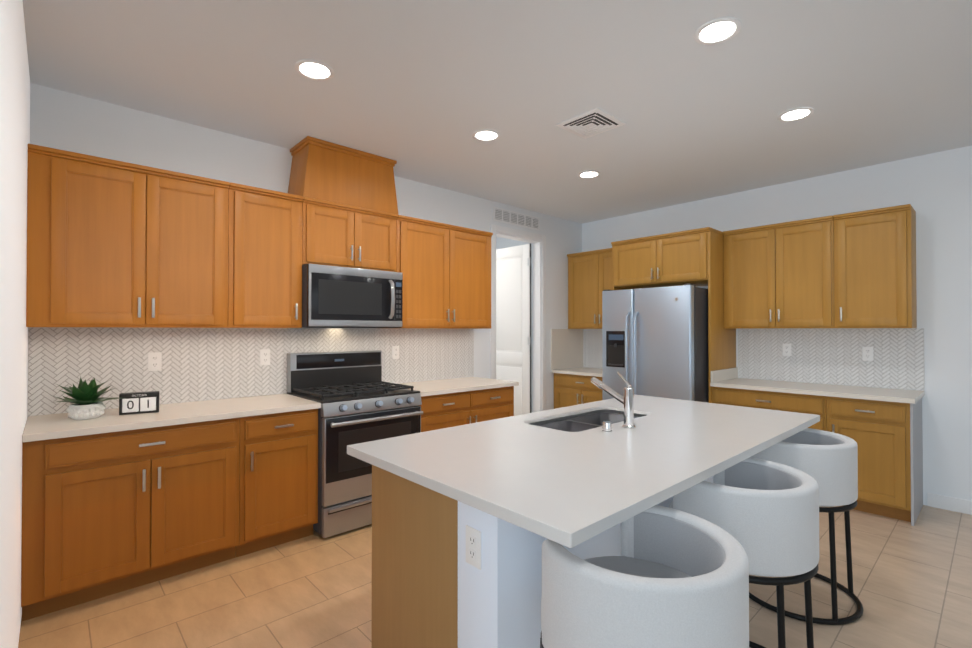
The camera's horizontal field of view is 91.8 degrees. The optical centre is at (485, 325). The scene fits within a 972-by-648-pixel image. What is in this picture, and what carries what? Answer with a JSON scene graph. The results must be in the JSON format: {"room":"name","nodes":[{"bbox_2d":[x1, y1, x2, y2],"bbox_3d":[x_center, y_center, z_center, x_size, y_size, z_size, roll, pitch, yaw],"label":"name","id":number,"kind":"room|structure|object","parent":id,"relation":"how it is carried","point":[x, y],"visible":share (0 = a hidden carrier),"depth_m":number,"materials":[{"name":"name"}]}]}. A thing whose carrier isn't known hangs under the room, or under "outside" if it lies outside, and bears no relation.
{"room":"kitchen","nodes":[
{"label":"kitchen","id":0,"kind":"room"},
{"bbox_2d":[295,59,334,80],"bbox_3d":[-0.911,-1.358,2.505,0.200,0.008,0.200,0,-1,-43],"label":"recessed light","id":1,"kind":"object","parent":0,"point":[314,69],"visible":1,"depth_m":2.50,"materials":[{"name":"white"}]},
{"bbox_2d":[0,0,971,647],"bbox_3d":[-0.286,-0.044,1.044,9.380,2.865,8.840,0,-1,-43],"label":"wall","id":2,"kind":"structure","parent":0,"point":[420,92],"depth_m":2.81,"materials":[{"name":"white paint"}]},
{"bbox_2d":[26,144,233,327],"bbox_3d":[-2.096,-0.456,2.821,0.929,0.932,0.333,0,-1,-43],"label":"upper cabinet","id":3,"kind":"object","parent":2,"relation":"attached to","point":[111,243],"depth_m":2.66,"materials":[{"name":"brown wood"}]},
{"bbox_2d":[28,327,473,415],"bbox_3d":[-1.338,0.266,3.733,3.290,0.493,0.009,0,-1,-43],"label":"backsplash","id":4,"kind":"structure","parent":2,"relation":"attached to","point":[201,364],"depth_m":3.20,"materials":[{"name":"tile"}]},
{"bbox_2d":[148,352,161,370],"bbox_3d":[-2.115,0.229,3.007,0.072,0.117,0.008,0,-1,-43],"label":"electrical outlet","id":5,"kind":"object","parent":4,"relation":"attached to","point":[154,361],"visible":1,"depth_m":3.01,"materials":[{"name":"white plastic"}]},
{"bbox_2d":[260,349,269,364],"bbox_3d":[-1.622,0.231,3.460,0.072,0.117,0.008,0,-1,-43],"label":"electrical outlet","id":6,"kind":"object","parent":4,"relation":"attached to","point":[264,356],"visible":1,"depth_m":3.46,"materials":[{"name":"white plastic"}]},
{"bbox_2d":[392,346,398,358],"bbox_3d":[-0.806,0.238,4.209,0.072,0.117,0.008,0,-1,-43],"label":"electrical outlet","id":7,"kind":"object","parent":4,"relation":"attached to","point":[395,352],"visible":1,"depth_m":4.20,"materials":[{"name":"white plastic"}]},
{"bbox_2d":[234,183,305,327],"bbox_3d":[-1.580,-0.451,3.295,0.473,0.932,0.333,0,-1,-43],"label":"upper cabinet","id":8,"kind":"object","parent":2,"relation":"attached to","point":[270,225],"depth_m":3.18,"materials":[{"name":"brown wood"}]},
{"bbox_2d":[306,197,401,271],"bbox_3d":[-1.120,-0.675,3.721,0.774,0.477,0.333,0,-1,-43],"label":"upper cabinet","id":9,"kind":"object","parent":2,"relation":"attached to","point":[337,234],"depth_m":3.59,"materials":[{"name":"brown wood"}]},
{"bbox_2d":[288,136,397,213],"bbox_3d":[-1.115,-1.132,3.721,0.784,0.435,0.345,0,-1,-43],"label":"enclosure","id":10,"kind":"object","parent":9,"relation":"on","point":[327,171],"visible":0.92,"depth_m":3.55,"materials":[{"name":"brown wood"}]},
{"bbox_2d":[302,263,402,327],"bbox_3d":[-1.075,-0.208,3.668,0.769,0.450,0.463,0,-1,-43],"label":"microwave","id":11,"kind":"object","parent":9,"relation":"attached to","point":[339,297],"visible":0.98,"depth_m":3.49,"materials":[{"name":"grey metal"}]},
{"bbox_2d":[401,215,492,328],"bbox_3d":[-0.440,-0.442,4.343,1.068,0.932,0.333,0,-1,-43],"label":"upper cabinet","id":12,"kind":"object","parent":2,"relation":"attached to","point":[446,268],"depth_m":4.19,"materials":[{"name":"brown wood"}]},
{"bbox_2d":[496,243,531,415],"bbox_3d":[0.291,0.219,5.916,0.154,2.406,0.760,0,-1,-43],"label":"door","id":13,"kind":"structure","parent":2,"relation":"in","point":[513,313],"depth_m":5.82,"materials":[{"name":"white wood"}]},
{"bbox_2d":[492,206,539,229],"bbox_3d":[0.353,-1.202,5.296,0.760,0.150,0.017,0,-1,-43],"label":"wall air vent","id":14,"kind":"object","parent":2,"relation":"attached to","point":[513,218],"visible":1,"depth_m":5.27,"materials":[{"name":"white metal"}]},
{"bbox_2d":[490,224,545,411],"bbox_3d":[0.342,0.174,5.355,0.900,2.510,0.135,0,-1,-43],"label":"door frame","id":15,"kind":"structure","parent":2,"relation":"attached to","point":[520,235],"depth_m":5.57,"materials":[{"name":"white wood"}]},
{"bbox_2d":[551,329,582,368],"bbox_3d":[1.023,0.286,5.893,0.643,0.493,0.018,0,-1,-43],"label":"backsplash","id":16,"kind":"structure","parent":2,"relation":"attached to","point":[566,344],"depth_m":5.86,"materials":[{"name":"beige tile"}]},
{"bbox_2d":[567,249,602,328],"bbox_3d":[1.313,-0.428,5.813,0.333,0.932,0.521,0,-1,-43],"label":"upper cabinet","id":17,"kind":"object","parent":2,"relation":"attached to","point":[585,269],"depth_m":5.70,"materials":[{"name":"brown wood"}]},
{"bbox_2d":[603,248,611,289],"bbox_3d":[1.551,-0.431,5.553,0.333,0.932,0.426,0,-1,-43],"label":"upper cabinet","id":18,"kind":"object","parent":2,"relation":"attached to","point":[607,253],"depth_m":5.47,"materials":[{"name":"brown wood"}]},
{"bbox_2d":[711,369,737,380],"bbox_3d":[2.291,0.468,4.515,0.618,0.104,0.019,0,-1,-43],"label":"backsplash","id":19,"kind":"structure","parent":2,"relation":"attached to","point":[723,374],"depth_m":4.47,"materials":[{"name":"beige tile"}]},
{"bbox_2d":[583,328,924,390],"bbox_3d":[2.361,0.277,4.907,0.009,0.493,3.243,0,-1,-43],"label":"backsplash","id":20,"kind":"structure","parent":2,"relation":"attached to","point":[833,356],"depth_m":4.16,"materials":[{"name":"tile"}]},
{"bbox_2d":[782,344,790,355],"bbox_3d":[2.813,0.225,4.402,0.008,0.117,0.072,0,-1,-43],"label":"electrical outlet","id":21,"kind":"object","parent":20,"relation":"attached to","point":[786,348],"visible":1,"depth_m":4.40,"materials":[{"name":"white plastic"}]},
{"bbox_2d":[862,347,872,360],"bbox_3d":[3.215,0.236,3.964,0.008,0.117,0.072,0,-1,-43],"label":"electrical outlet","id":22,"kind":"object","parent":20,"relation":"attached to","point":[867,353],"visible":1,"depth_m":3.96,"materials":[{"name":"white plastic"}]},
{"bbox_2d":[723,213,846,328],"bbox_3d":[2.719,-0.442,4.283,0.333,0.932,0.951,0,-1,-43],"label":"upper cabinet","id":23,"kind":"object","parent":2,"relation":"attached to","point":[792,274],"depth_m":4.13,"materials":[{"name":"brown wood"}]},
{"bbox_2d":[847,204,916,327],"bbox_3d":[3.122,-0.446,3.844,0.333,0.932,0.552,0,-1,-43],"label":"upper cabinet","id":24,"kind":"object","parent":2,"relation":"attached to","point":[853,270],"depth_m":3.67,"materials":[{"name":"brown wood"}]},
{"bbox_2d":[927,493,971,514],"bbox_3d":[4.711,1.348,2.332,0.019,0.105,3.695,0,-1,-43],"label":"baseboard","id":25,"kind":"structure","parent":2,"relation":"attached to","point":[950,503],"depth_m":3.59,"materials":[{"name":"white wood"}]},
{"bbox_2d":[472,129,499,141],"bbox_3d":[0.002,-1.351,3.344,0.200,0.008,0.200,0,-1,-43],"label":"recessed light","id":26,"kind":"object","parent":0,"point":[486,135],"visible":1,"depth_m":3.34,"materials":[{"name":"white"}]},
{"bbox_2d":[18,505,971,647],"bbox_3d":[-0.286,1.439,1.030,9.380,0.100,8.840,0,-1,-43],"label":"floor","id":27,"kind":"structure","parent":0,"point":[912,586],"depth_m":2.39,"materials":[{"name":"tile"}]},
{"bbox_2d":[21,417,244,620],"bbox_3d":[-2.002,0.972,2.702,0.925,0.865,0.619,0,-1,-43],"label":"base cabinet","id":28,"kind":"object","parent":27,"relation":"on","point":[114,501],"depth_m":2.43,"materials":[{"name":"brown wood"}]},
{"bbox_2d":[22,393,320,444],"bbox_3d":[-1.818,0.523,2.858,1.402,0.034,0.643,0,-1,-43],"label":"countertop","id":29,"kind":"structure","parent":28,"relation":"on","point":[50,427],"depth_m":2.64,"materials":[{"name":"white stone"}]},
{"bbox_2d":[49,376,125,419],"bbox_3d":[-2.167,0.388,2.573,0.334,0.228,0.316,0,-1,-43],"label":"plant","id":30,"kind":"object","parent":29,"relation":"on","point":[86,401],"visible":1,"depth_m":2.53,"materials":[{"name":"green plant"}]},
{"bbox_2d":[127,401,133,408],"bbox_3d":[-2.019,0.449,2.673,0.031,0.049,0.001,0,-1,-34],"label":"number","id":31,"kind":"object","parent":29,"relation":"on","point":[128,404],"visible":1,"depth_m":2.67,"materials":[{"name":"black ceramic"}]},
{"bbox_2d":[119,391,159,414],"bbox_3d":[-2.001,0.445,2.721,0.185,0.118,0.061,0,-1,-33],"label":"calendar","id":32,"kind":"object","parent":29,"relation":"on","point":[140,402],"visible":1,"depth_m":2.70,"materials":[{"name":"white wood"}]},
{"bbox_2d":[245,409,317,554],"bbox_3d":[-1.485,0.976,3.176,0.477,0.865,0.619,0,-1,-43],"label":"base cabinet","id":33,"kind":"object","parent":27,"relation":"on","point":[281,449],"depth_m":2.95,"materials":[{"name":"brown wood"}]},
{"bbox_2d":[287,350,422,537],"bbox_3d":[-0.978,0.809,3.552,0.771,1.205,0.729,0,-1,-43],"label":"range","id":34,"kind":"object","parent":27,"relation":"on","point":[356,396],"visible":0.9,"depth_m":3.29,"materials":[{"name":"silver metal"}]},
{"bbox_2d":[418,385,516,431],"bbox_3d":[-0.336,0.986,4.232,1.088,0.865,0.619,0,-1,-43],"label":"base cabinet","id":35,"kind":"object","parent":27,"relation":"on","point":[447,410],"depth_m":3.97,"materials":[{"name":"brown wood"}]},
{"bbox_2d":[392,377,518,396],"bbox_3d":[-0.320,0.535,4.234,1.110,0.034,0.643,0,-1,-43],"label":"countertop","id":36,"kind":"structure","parent":35,"relation":"on","point":[467,384],"depth_m":4.15,"materials":[{"name":"white stone"}]},
{"bbox_2d":[371,465,712,647],"bbox_3d":[0.539,0.964,2.369,2.060,0.874,0.750,0,-1,-43],"label":"kitchen island","id":37,"kind":"object","parent":27,"relation":"on","point":[432,587],"visible":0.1,"depth_m":1.60,"materials":[{"name":"brown wood"}]},
{"bbox_2d":[466,525,480,569],"bbox_3d":[-0.041,0.693,1.472,0.008,0.117,0.072,0,-1,-43],"label":"electrical outlet","id":38,"kind":"object","parent":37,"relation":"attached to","point":[473,546],"visible":1,"depth_m":1.47,"materials":[{"name":"white plastic"}]},
{"bbox_2d":[347,395,819,547],"bbox_3d":[0.640,0.507,2.260,2.245,0.035,1.130,0,-1,-43],"label":"island countertop","id":39,"kind":"structure","parent":37,"relation":"on","point":[566,488],"depth_m":1.73,"materials":[{"name":"white stone"}]},
{"bbox_2d":[536,412,637,431],"bbox_3d":[0.565,0.636,2.528,0.800,0.214,0.385,0,-1,-43],"label":"sink","id":40,"kind":"object","parent":39,"relation":"hanging from","point":[585,422],"visible":0.04,"depth_m":2.63,"materials":[{"name":"grey metal"}]},
{"bbox_2d":[591,372,635,431],"bbox_3d":[0.573,0.357,2.288,0.211,0.265,0.245,0,-1,-43],"label":"faucet","id":41,"kind":"object","parent":39,"relation":"on","point":[627,400],"visible":0.98,"depth_m":2.26,"materials":[{"name":"silver metal"}]},
{"bbox_2d":[554,373,602,408],"bbox_3d":[1.311,0.998,5.591,0.619,0.865,0.826,0,-1,-43],"label":"base cabinet","id":42,"kind":"object","parent":27,"relation":"on","point":[569,390],"depth_m":5.46,"materials":[{"name":"brown wood"}]},
{"bbox_2d":[551,367,602,376],"bbox_3d":[1.306,0.548,5.583,0.643,0.034,0.816,0,-1,-43],"label":"countertop","id":43,"kind":"structure","parent":42,"relation":"on","point":[584,372],"depth_m":5.45,"materials":[{"name":"white stone"}]},
{"bbox_2d":[540,505,748,647],"bbox_3d":[0.407,0.975,1.263,0.560,0.829,0.560,0,-1,-43],"label":"stool","id":44,"kind":"object","parent":27,"relation":"on","point":[671,578],"visible":0.92,"depth_m":1.08,"materials":[{"name":"white fabric"}]},
{"bbox_2d":[602,284,708,402],"bbox_3d":[1.805,0.526,4.776,0.963,1.794,0.920,0,-1,-43],"label":"refrigerator","id":45,"kind":"object","parent":27,"relation":"on","point":[654,341],"visible":0.5,"depth_m":4.40,"materials":[{"name":"silver metal"}]},
{"bbox_2d":[611,227,735,402],"bbox_3d":[1.922,0.261,4.894,0.672,2.327,1.033,0,-1,-43],"label":"surround","id":46,"kind":"object","parent":27,"relation":"on","point":[692,256],"visible":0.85,"depth_m":4.54,"materials":[{"name":"brown wood"}]},
{"bbox_2d":[668,457,818,647],"bbox_3d":[0.984,0.981,1.840,0.560,0.829,0.560,0,-1,-43],"label":"stool","id":47,"kind":"object","parent":27,"relation":"on","point":[764,513],"visible":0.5,"depth_m":1.61,"materials":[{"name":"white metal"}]},
{"bbox_2d":[710,385,826,430],"bbox_3d":[2.587,0.985,4.202,0.619,0.865,0.871,0,-1,-43],"label":"base cabinet","id":48,"kind":"object","parent":27,"relation":"on","point":[790,402],"depth_m":3.93,"materials":[{"name":"brown wood"}]},
{"bbox_2d":[749,428,862,624],"bbox_3d":[1.623,0.987,2.475,0.560,0.829,0.560,0,-1,-43],"label":"stool","id":49,"kind":"object","parent":27,"relation":"on","point":[827,461],"visible":0.52,"depth_m":2.24,"materials":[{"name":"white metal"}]},
{"bbox_2d":[827,397,922,525],"bbox_3d":[3.052,0.981,3.696,0.619,0.865,0.504,0,-1,-43],"label":"base cabinet","id":50,"kind":"object","parent":27,"relation":"on","point":[882,427],"depth_m":3.45,"materials":[{"name":"brown wood"}]},
{"bbox_2d":[711,377,924,404],"bbox_3d":[2.754,0.533,4.007,0.643,0.034,1.390,0,-1,-43],"label":"countertop","id":51,"kind":"structure","parent":50,"relation":"on","point":[905,397],"depth_m":3.80,"materials":[{"name":"white stone"}]},
{"bbox_2d":[578,171,600,177],"bbox_3d":[0.915,-1.343,4.183,0.200,0.008,0.200,0,-1,-43],"label":"recessed light","id":52,"kind":"object","parent":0,"point":[588,174],"visible":1,"depth_m":4.18,"materials":[{"name":"white"}]},
{"bbox_2d":[556,108,625,138],"bbox_3d":[0.702,-1.349,3.158,0.330,0.014,0.330,0,-1,-43],"label":"ceiling air vent","id":53,"kind":"object","parent":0,"point":[591,123],"visible":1,"depth_m":3.13,"materials":[{"name":"white metal"}]},
{"bbox_2d":[694,17,741,44],"bbox_3d":[1.071,-1.361,2.180,0.200,0.008,0.200,0,-1,-43],"label":"recessed light","id":54,"kind":"object","parent":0,"point":[717,30],"visible":1,"depth_m":2.17,"materials":[{"name":"white"}]},
{"bbox_2d":[777,107,813,121],"bbox_3d":[1.984,-1.353,3.019,0.200,0.008,0.200,0,-1,-43],"label":"recessed light","id":55,"kind":"object","parent":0,"point":[796,114],"visible":0.96,"depth_m":3.02,"materials":[{"name":"white"}]}
]}

